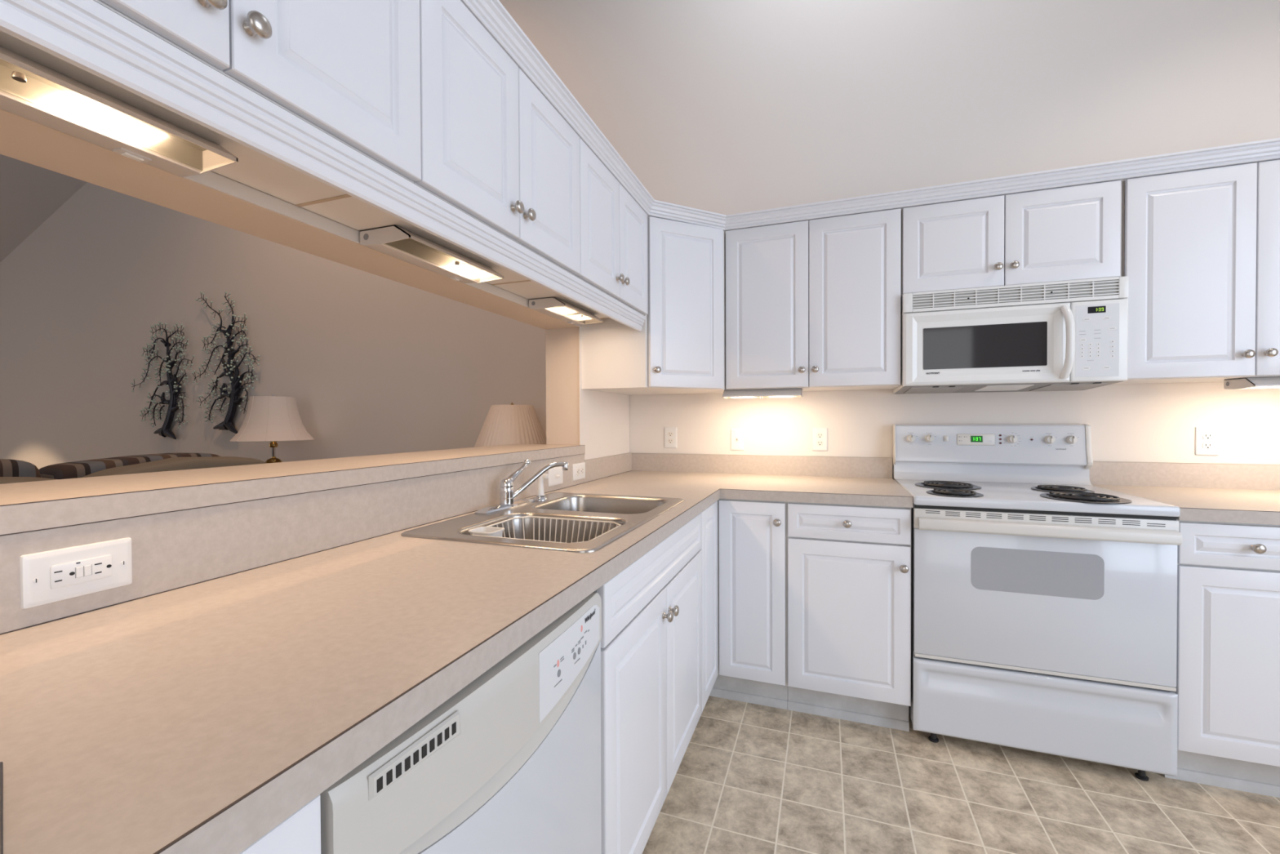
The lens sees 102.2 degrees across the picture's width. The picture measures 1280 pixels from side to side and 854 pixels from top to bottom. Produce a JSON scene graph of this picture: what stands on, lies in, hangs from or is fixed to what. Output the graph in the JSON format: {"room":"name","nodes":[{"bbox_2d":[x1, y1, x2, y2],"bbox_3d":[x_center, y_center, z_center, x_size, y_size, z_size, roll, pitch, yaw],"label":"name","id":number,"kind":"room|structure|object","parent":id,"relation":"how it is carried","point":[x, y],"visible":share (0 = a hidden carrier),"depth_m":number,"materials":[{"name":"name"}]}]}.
{"room":"kitchen","nodes":[
{"label":"kitchen","id":0,"kind":"room"},
{"bbox_2d":[0,154,86,262],"bbox_3d":[-3.363,-2.435,0.695,12.550,2.779,6.700,0,1,20],"label":"ceiling","id":1,"kind":"structure","parent":0,"point":[30,193],"depth_m":4.76,"materials":[{"name":"grey paint"}]},
{"bbox_2d":[0,109,629,459],"bbox_3d":[-0.721,0.111,1.425,0.182,2.150,3.400,0,1,20],"label":"wall","id":2,"kind":"structure","parent":0,"point":[21,139],"depth_m":1.28,"materials":[{"name":"beige paint"}]},
{"bbox_2d":[0,0,421,207],"bbox_3d":[-0.681,-0.691,0.730,0.362,0.442,0.682,0,1,20],"label":"upper cabinet","id":3,"kind":"object","parent":2,"relation":"attached to","point":[349,70],"visible":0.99,"depth_m":0.82,"materials":[{"name":"white wood"}]},
{"bbox_2d":[0,46,238,177],"bbox_3d":[-0.816,-0.447,0.652,0.154,0.044,0.479,0,1,20],"label":"light","id":4,"kind":"object","parent":3,"relation":"attached to","point":[29,90],"visible":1,"depth_m":0.75,"materials":[{"name":"white metal"}]},
{"bbox_2d":[120,151,143,161],"bbox_3d":[-0.808,-0.430,0.823,0.012,0.004,0.024,0,1,20],"label":"switch","id":5,"kind":"object","parent":4,"relation":"attached to","point":[136,156],"depth_m":0.82,"materials":[{"name":"white plastic"}]},
{"bbox_2d":[0,444,585,536],"bbox_3d":[-0.881,0.121,1.198,0.373,0.042,2.665,0,1,20],"label":"bar ledge","id":6,"kind":"object","parent":2,"relation":"on","point":[37,505],"visible":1,"depth_m":1.01,"materials":[{"name":"beige laminate"}]},
{"bbox_2d":[0,452,632,633],"bbox_3d":[-0.607,0.204,1.447,0.020,0.134,3.278,0,1,20],"label":"backsplash","id":7,"kind":"structure","parent":2,"relation":"attached to","point":[170,550],"depth_m":1.01,"materials":[{"name":"beige laminate"}]},
{"bbox_2d":[183,171,579,326],"bbox_3d":[-0.731,-0.460,1.133,0.003,0.028,2.658,0,1,20],"label":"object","id":8,"kind":"structure","parent":2,"relation":"attached to","point":[211,180],"depth_m":1.09,"materials":[{"name":"white wood"}]},
{"bbox_2d":[300,0,580,284],"bbox_3d":[-0.449,-0.700,1.375,0.362,0.442,0.686,0,1,20],"label":"upper cabinet","id":9,"kind":"object","parent":2,"relation":"attached to","point":[494,148],"visible":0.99,"depth_m":1.22,"materials":[{"name":"white wood"}]},
{"bbox_2d":[0,0,645,331],"bbox_3d":[-0.339,-0.443,1.316,0.032,0.068,2.050,0,1,20],"label":"cabinet trim molding","id":10,"kind":"structure","parent":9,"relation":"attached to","point":[86,35],"depth_m":0.72,"materials":[{"name":"white wood"}]},
{"bbox_2d":[360,224,503,283],"bbox_3d":[-0.545,-0.457,1.404,0.154,0.044,0.373,0,1,20],"label":"light","id":11,"kind":"object","parent":9,"relation":"attached to","point":[394,241],"visible":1,"depth_m":1.35,"materials":[{"name":"white metal"}]},
{"bbox_2d":[493,137,648,319],"bbox_3d":[-0.220,-0.708,2.011,0.362,0.442,0.662,0,1,20],"label":"upper cabinet","id":12,"kind":"object","parent":2,"relation":"attached to","point":[614,226],"visible":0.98,"depth_m":1.88,"materials":[{"name":"white wood"}]},
{"bbox_2d":[528,297,603,324],"bbox_3d":[-0.292,-0.467,2.107,0.154,0.044,0.351,0,1,20],"label":"light","id":13,"kind":"object","parent":12,"relation":"attached to","point":[556,308],"visible":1,"depth_m":2.06,"materials":[{"name":"white plastic"}]},
{"bbox_2d":[581,216,726,395],"bbox_3d":[0.119,-0.559,2.584,0.611,0.757,0.626,0,1,20],"label":"upper cabinet","id":14,"kind":"object","parent":2,"relation":"attached to","point":[679,348],"visible":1,"depth_m":2.36,"materials":[{"name":"white wood"}]},
{"bbox_2d":[0,0,1279,479],"bbox_3d":[-2.238,-1.311,3.813,12.550,4.950,0.100,0,1,20],"label":"wall","id":15,"kind":"structure","parent":0,"point":[724,107],"depth_m":2.81,"materials":[{"name":"white paint"}]},
{"bbox_2d":[130,321,195,439],"bbox_3d":[-4.044,-0.394,4.387,0.858,0.999,0.068,0,1,20],"label":"wall sculpture","id":16,"kind":"object","parent":15,"relation":"attached to","point":[165,431],"visible":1,"depth_m":4.35,"materials":[{"name":"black metal"}]},
{"bbox_2d":[191,291,260,433],"bbox_3d":[-3.298,-0.519,4.116,0.805,1.151,0.068,0,1,20],"label":"wall sculpture","id":17,"kind":"object","parent":15,"relation":"attached to","point":[236,380],"visible":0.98,"depth_m":4.09,"materials":[{"name":"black metal"}]},
{"bbox_2d":[664,426,676,448],"bbox_3d":[0.172,0.060,2.905,0.074,0.116,0.009,0,1,20],"label":"duplex outlet","id":18,"kind":"object","parent":15,"relation":"attached to","point":[670,433],"visible":1,"depth_m":2.90,"materials":[{"name":"white plastic"}]},
{"bbox_2d":[667,431,673,436],"bbox_3d":[0.171,0.040,2.902,0.034,0.028,0.003,0,1,20],"label":"receptacle","id":19,"kind":"object","parent":18,"relation":"attached to","point":[669,433],"depth_m":2.90,"materials":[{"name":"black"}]},
{"bbox_2d":[667,438,673,443],"bbox_3d":[0.171,0.079,2.902,0.034,0.028,0.003,0,1,20],"label":"receptacle","id":20,"kind":"object","parent":18,"relation":"attached to","point":[669,440],"depth_m":2.90,"materials":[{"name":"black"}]},
{"bbox_2d":[730,428,744,450],"bbox_3d":[0.522,0.067,2.773,0.074,0.116,0.018,0,1,20],"label":"toggle switch","id":21,"kind":"object","parent":15,"relation":"attached to","point":[737,435],"visible":1,"depth_m":2.77,"materials":[{"name":"white plastic"}]},
{"bbox_2d":[631,453,892,478],"bbox_3d":[0.593,0.200,2.749,1.354,0.100,0.015,0,1,20],"label":"backsplash","id":22,"kind":"structure","parent":15,"relation":"attached to","point":[851,467],"depth_m":2.71,"materials":[{"name":"beige laminate"}]},
{"bbox_2d":[725,208,901,391],"bbox_3d":[0.813,-0.561,2.480,0.758,0.757,0.353,0,1,20],"label":"upper cabinet","id":23,"kind":"object","parent":15,"relation":"attached to","point":[813,304],"visible":0.99,"depth_m":2.33,"materials":[{"name":"white wood"}]},
{"bbox_2d":[722,388,803,398],"bbox_3d":[0.595,-0.159,2.506,0.366,0.044,0.154,0,1,20],"label":"light","id":24,"kind":"object","parent":23,"relation":"attached to","point":[775,392],"visible":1,"depth_m":2.45,"materials":[{"name":"white"}]},
{"bbox_2d":[812,427,827,450],"bbox_3d":[0.918,0.063,2.635,0.074,0.116,0.009,0,1,20],"label":"duplex outlet","id":25,"kind":"object","parent":15,"relation":"attached to","point":[820,435],"visible":1,"depth_m":2.63,"materials":[{"name":"white plastic"}]},
{"bbox_2d":[816,432,823,438],"bbox_3d":[0.917,0.043,2.633,0.034,0.028,0.003,0,1,20],"label":"receptacle","id":26,"kind":"object","parent":25,"relation":"attached to","point":[819,435],"depth_m":2.63,"materials":[{"name":"white plastic"}]},
{"bbox_2d":[816,440,823,445],"bbox_3d":[0.917,0.082,2.634,0.034,0.028,0.003,0,1,20],"label":"receptacle","id":27,"kind":"object","parent":25,"relation":"attached to","point":[819,442],"depth_m":2.63,"materials":[{"name":"white plastic"}]},
{"bbox_2d":[900,180,1122,297],"bbox_3d":[1.526,-0.755,2.220,0.757,0.369,0.353,0,1,20],"label":"upper cabinet","id":28,"kind":"object","parent":15,"relation":"attached to","point":[1073,233],"visible":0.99,"depth_m":2.07,"materials":[{"name":"white wood"}]},
{"bbox_2d":[893,275,1128,394],"bbox_3d":[1.521,-0.361,2.199,0.757,0.410,0.405,0,1,20],"label":"microwave","id":29,"kind":"object","parent":28,"relation":"attached to","point":[1063,335],"visible":1,"depth_m":2.06,"materials":[{"name":"white"}]},
{"bbox_2d":[1089,462,1279,490],"bbox_3d":[2.320,0.200,2.126,0.790,0.100,0.015,0,1,20],"label":"backsplash","id":30,"kind":"structure","parent":15,"relation":"attached to","point":[1252,477],"depth_m":2.14,"materials":[{"name":"beige laminate"}]},
{"bbox_2d":[1111,160,1279,384],"bbox_3d":[2.237,-0.561,1.966,0.747,0.757,0.353,0,1,20],"label":"upper cabinet","id":31,"kind":"object","parent":15,"relation":"attached to","point":[1201,248],"visible":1,"depth_m":1.88,"materials":[{"name":"white wood"}]},
{"bbox_2d":[460,0,1279,231],"bbox_3d":[0.644,-0.960,1.726,3.515,0.059,1.589,-1,1,-23],"label":"crown molding","id":32,"kind":"structure","parent":31,"relation":"attached to","point":[491,15],"depth_m":1.95,"materials":[{"name":"white wood"}]},
{"bbox_2d":[1223,377,1279,389],"bbox_3d":[2.395,-0.159,1.857,0.366,0.044,0.154,0,1,20],"label":"light","id":33,"kind":"object","parent":31,"relation":"attached to","point":[1239,383],"visible":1,"depth_m":1.88,"materials":[{"name":"white plastic"}]},
{"bbox_2d":[1195,426,1218,455],"bbox_3d":[2.333,0.058,2.125,0.074,0.116,0.009,0,1,20],"label":"duplex outlet","id":34,"kind":"object","parent":15,"relation":"attached to","point":[1206,438],"visible":1,"depth_m":2.12,"materials":[{"name":"white plastic"}]},
{"bbox_2d":[1202,432,1213,439],"bbox_3d":[2.332,0.038,2.123,0.034,0.028,0.003,0,1,20],"label":"receptacle","id":35,"kind":"object","parent":34,"relation":"attached to","point":[1206,436],"depth_m":2.12,"materials":[{"name":"white plastic"}]},
{"bbox_2d":[1202,442,1213,448],"bbox_3d":[2.333,0.077,2.123,0.034,0.028,0.003,0,1,20],"label":"receptacle","id":36,"kind":"object","parent":34,"relation":"attached to","point":[1205,445],"depth_m":2.12,"materials":[{"name":"white plastic"}]},
{"bbox_2d":[642,695,1279,853],"bbox_3d":[0.614,1.236,-0.689,4.130,0.060,6.700,0,1,20],"label":"floor","id":37,"kind":"structure","parent":0,"point":[750,778],"depth_m":1.63,"materials":[{"name":"tile"}]},
{"bbox_2d":[239,794,320,853],"bbox_3d":[-0.710,0.764,0.200,0.616,0.872,0.806,0,1,20],"label":"base cabinet","id":38,"kind":"object","parent":37,"relation":"on","point":[300,833],"visible":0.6,"depth_m":0.44,"materials":[{"name":"white wood"}]},
{"bbox_2d":[320,591,601,853],"bbox_3d":[-0.452,0.758,0.860,0.615,0.866,0.600,0,1,20],"label":"dishwasher","id":39,"kind":"object","parent":37,"relation":"on","point":[510,762],"visible":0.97,"depth_m":0.70,"materials":[{"name":"white plastic"}]},
{"bbox_2d":[594,512,702,853],"bbox_3d":[-0.201,0.746,1.571,0.645,0.872,0.900,0,1,20],"label":"base cabinet","id":40,"kind":"object","parent":37,"relation":"on","point":[651,638],"visible":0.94,"depth_m":1.31,"materials":[{"name":"white wood"}]},
{"bbox_2d":[699,498,787,711],"bbox_3d":[0.224,0.734,2.382,0.892,0.872,0.913,0,1,20],"label":"base cabinet","id":41,"kind":"object","parent":37,"relation":"on","point":[744,548],"visible":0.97,"depth_m":2.12,"materials":[{"name":"white wood"}]},
{"bbox_2d":[0,452,913,853],"bbox_3d":[0.030,0.225,1.218,1.374,0.174,3.278,0,1,20],"label":"countertop","id":42,"kind":"structure","parent":41,"relation":"on","point":[255,654],"depth_m":0.69,"materials":[{"name":"beige laminate"}]},
{"bbox_2d":[0,761,3,853],"bbox_3d":[-0.499,0.281,0.328,0.180,0.005,0.120,0,1,39],"label":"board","id":43,"kind":"object","parent":42,"relation":"on","point":[1,762],"visible":1,"depth_m":0.38,"materials":[{"name":"grey laminate"}]},
{"bbox_2d":[19,537,132,608],"bbox_3d":[-0.834,0.215,0.772,0.010,0.076,0.122,0,1,20],"label":"outlet","id":44,"kind":"object","parent":42,"relation":"attached to","point":[46,577],"visible":1,"depth_m":0.76,"materials":[{"name":"white plastic"}]},
{"bbox_2d":[49,555,112,588],"bbox_3d":[-0.832,0.215,0.771,0.004,0.034,0.068,0,1,20],"label":"receptacle","id":45,"kind":"object","parent":44,"relation":"attached to","point":[66,571],"depth_m":0.77,"materials":[{"name":"white plastic"}]},
{"bbox_2d":[475,458,568,514],"bbox_3d":[-0.408,0.186,1.735,0.117,0.152,0.375,0,1,36],"label":"faucet","id":46,"kind":"object","parent":42,"relation":"on","point":[507,501],"visible":1,"depth_m":1.70,"materials":[{"name":"silver metal"}]},
{"bbox_2d":[400,492,684,552],"bbox_3d":[-0.223,0.356,1.582,0.545,0.187,0.802,0,1,20],"label":"sink","id":47,"kind":"object","parent":42,"relation":"in","point":[632,512],"visible":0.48,"depth_m":1.54,"materials":[{"name":"silver metal"}]},
{"bbox_2d":[533,473,548,500],"bbox_3d":[-0.356,0.211,1.849,0.048,0.099,0.048,-1,1,-26],"label":"sprayer","id":48,"kind":"object","parent":47,"relation":"on","point":[540,495],"visible":0.79,"depth_m":1.84,"materials":[{"name":"white plastic"}]},
{"bbox_2d":[471,515,621,542],"bbox_3d":[-0.250,0.356,1.404,0.350,0.166,0.280,0,1,20],"label":"dish rack","id":49,"kind":"object","parent":47,"relation":"in","point":[533,517],"visible":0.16,"depth_m":1.52,"materials":[{"name":"beige plastic"}]},
{"bbox_2d":[468,526,504,537],"bbox_3d":[-0.402,0.329,1.356,0.080,0.120,0.066,0,1,20],"label":"utensil cup","id":50,"kind":"object","parent":49,"relation":"in","point":[481,531],"visible":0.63,"depth_m":1.35,"materials":[{"name":"white plastic"}]},
{"bbox_2d":[547,466,563,486],"bbox_3d":[-0.341,0.202,2.128,0.018,0.074,0.116,0,1,20],"label":"toggle switch","id":51,"kind":"object","parent":42,"relation":"attached to","point":[556,473],"visible":0.91,"depth_m":2.12,"materials":[{"name":"white plastic"}]},
{"bbox_2d":[573,462,585,480],"bbox_3d":[-0.273,0.200,2.332,0.009,0.074,0.116,0,1,20],"label":"duplex outlet","id":52,"kind":"object","parent":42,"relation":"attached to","point":[579,469],"visible":1,"depth_m":2.32,"materials":[{"name":"white plastic"}]},
{"bbox_2d":[576,467,579,475],"bbox_3d":[-0.277,0.200,2.313,0.003,0.034,0.028,0,1,20],"label":"receptacle","id":53,"kind":"object","parent":52,"relation":"attached to","point":[577,468],"depth_m":2.31,"materials":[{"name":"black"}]},
{"bbox_2d":[580,466,583,474],"bbox_3d":[-0.264,0.200,2.349,0.003,0.034,0.028,0,1,20],"label":"receptacle","id":54,"kind":"object","parent":52,"relation":"attached to","point":[581,468],"depth_m":2.35,"materials":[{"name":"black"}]},
{"bbox_2d":[786,502,911,731],"bbox_3d":[0.902,0.733,2.280,0.451,0.872,0.645,0,1,20],"label":"base cabinet","id":55,"kind":"object","parent":37,"relation":"on","point":[849,566],"visible":0.98,"depth_m":2.01,"materials":[{"name":"white wood"}]},
{"bbox_2d":[893,423,1182,781],"bbox_3d":[1.475,0.580,2.073,0.760,1.178,0.678,0,1,20],"label":"range","id":56,"kind":"object","parent":37,"relation":"on","point":[1044,597],"visible":1,"depth_m":1.80,"materials":[{"name":"white metal"}]},
{"bbox_2d":[943,435,948,440],"bbox_3d":[1.413,0.053,2.385,0.018,0.026,0.009,0,-5,20],"label":"rocker switch","id":57,"kind":"object","parent":56,"relation":"attached to","point":[945,437],"depth_m":2.38,"materials":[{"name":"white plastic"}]},
{"bbox_2d":[894,479,1180,516],"bbox_3d":[1.469,0.267,2.058,0.760,0.034,0.602,0,1,20],"label":"cooktop","id":58,"kind":"object","parent":56,"relation":"in","point":[1042,497],"depth_m":1.86,"materials":[{"name":"white metal"}]},
{"bbox_2d":[1162,519,1279,797],"bbox_3d":[2.199,0.733,1.813,0.775,0.872,0.645,0,1,20],"label":"base cabinet","id":59,"kind":"object","parent":37,"relation":"on","point":[1228,687],"visible":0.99,"depth_m":1.63,"materials":[{"name":"white wood"}]},
{"bbox_2d":[1089,461,1279,524],"bbox_3d":[2.212,0.225,1.828,0.790,0.141,0.650,0,1,20],"label":"countertop","id":60,"kind":"structure","parent":59,"relation":"on","point":[1237,493],"depth_m":2.07,"materials":[{"name":"beige laminate"}]},
{"bbox_3d":[-5.289,1.235,1.439,8.420,0.060,6.700,0,1,20],"label":"floor","id":61,"kind":"structure","parent":0,"visible":0},
{"bbox_2d":[0,452,266,484],"bbox_3d":[-3.057,0.656,2.051,1.045,1.065,2.610,0,1,20],"label":"sofa","id":62,"kind":"object","parent":61,"relation":"on","point":[11,471],"visible":0.21,"depth_m":2.52,"materials":[{"name":"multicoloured fabric"}]},
{"bbox_2d":[0,458,40,477],"bbox_3d":[-2.989,0.396,2.047,0.288,0.546,0.800,0,1,20],"label":"striped cushion","id":63,"kind":"object","parent":62,"relation":"on","point":[8,468],"depth_m":2.29,"materials":[{"name":"fabric"}]},
{"bbox_2d":[0,476,56,484],"bbox_3d":[-2.667,0.341,1.962,0.250,0.304,0.825,0,1,20],"label":"cushion","id":64,"kind":"object","parent":62,"relation":"on","point":[2,479],"depth_m":2.12,"materials":[{"name":"brown fabric"}]},
{"bbox_2d":[39,452,220,479],"bbox_3d":[-2.716,0.386,2.804,0.283,0.467,0.762,0,1,20],"label":"striped cushion","id":65,"kind":"object","parent":62,"relation":"on","point":[74,469],"depth_m":2.56,"materials":[{"name":"fabric"}]},
{"bbox_2d":[82,456,266,477],"bbox_3d":[-2.394,0.309,2.719,0.250,0.304,0.785,0,1,20],"label":"cushion","id":66,"kind":"object","parent":62,"relation":"on","point":[174,463],"depth_m":2.62,"materials":[{"name":"brown fabric"}]},
{"bbox_3d":[-2.521,0.838,3.582,0.520,0.660,0.500,0,1,20],"label":"end table","id":67,"kind":"object","parent":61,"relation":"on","visible":0},
{"bbox_2d":[230,394,314,462],"bbox_3d":[-2.528,0.140,3.565,0.481,0.736,0.481,0,1,20],"label":"table lamp","id":68,"kind":"object","parent":67,"relation":"on","point":[273,419],"visible":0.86,"depth_m":3.44,"materials":[{"name":"beige fabric"}]},
{"bbox_2d":[268,440,278,447],"bbox_3d":[-2.528,0.104,3.564,0.052,0.072,0.052,0,1,20],"label":"socket","id":69,"kind":"object","parent":68,"relation":"attached to","point":[273,443],"depth_m":3.55,"materials":[{"name":"gold metal"}]},
{"bbox_3d":[-0.712,0.838,2.930,0.520,0.660,0.500,0,1,20],"label":"end table","id":70,"kind":"object","parent":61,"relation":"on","visible":0},
{"bbox_2d":[474,402,546,447],"bbox_3d":[-0.719,0.185,2.913,0.467,0.645,0.467,0,1,20],"label":"table lamp","id":71,"kind":"object","parent":70,"relation":"on","point":[504,424],"visible":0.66,"depth_m":2.78,"materials":[{"name":"beige fabric"}]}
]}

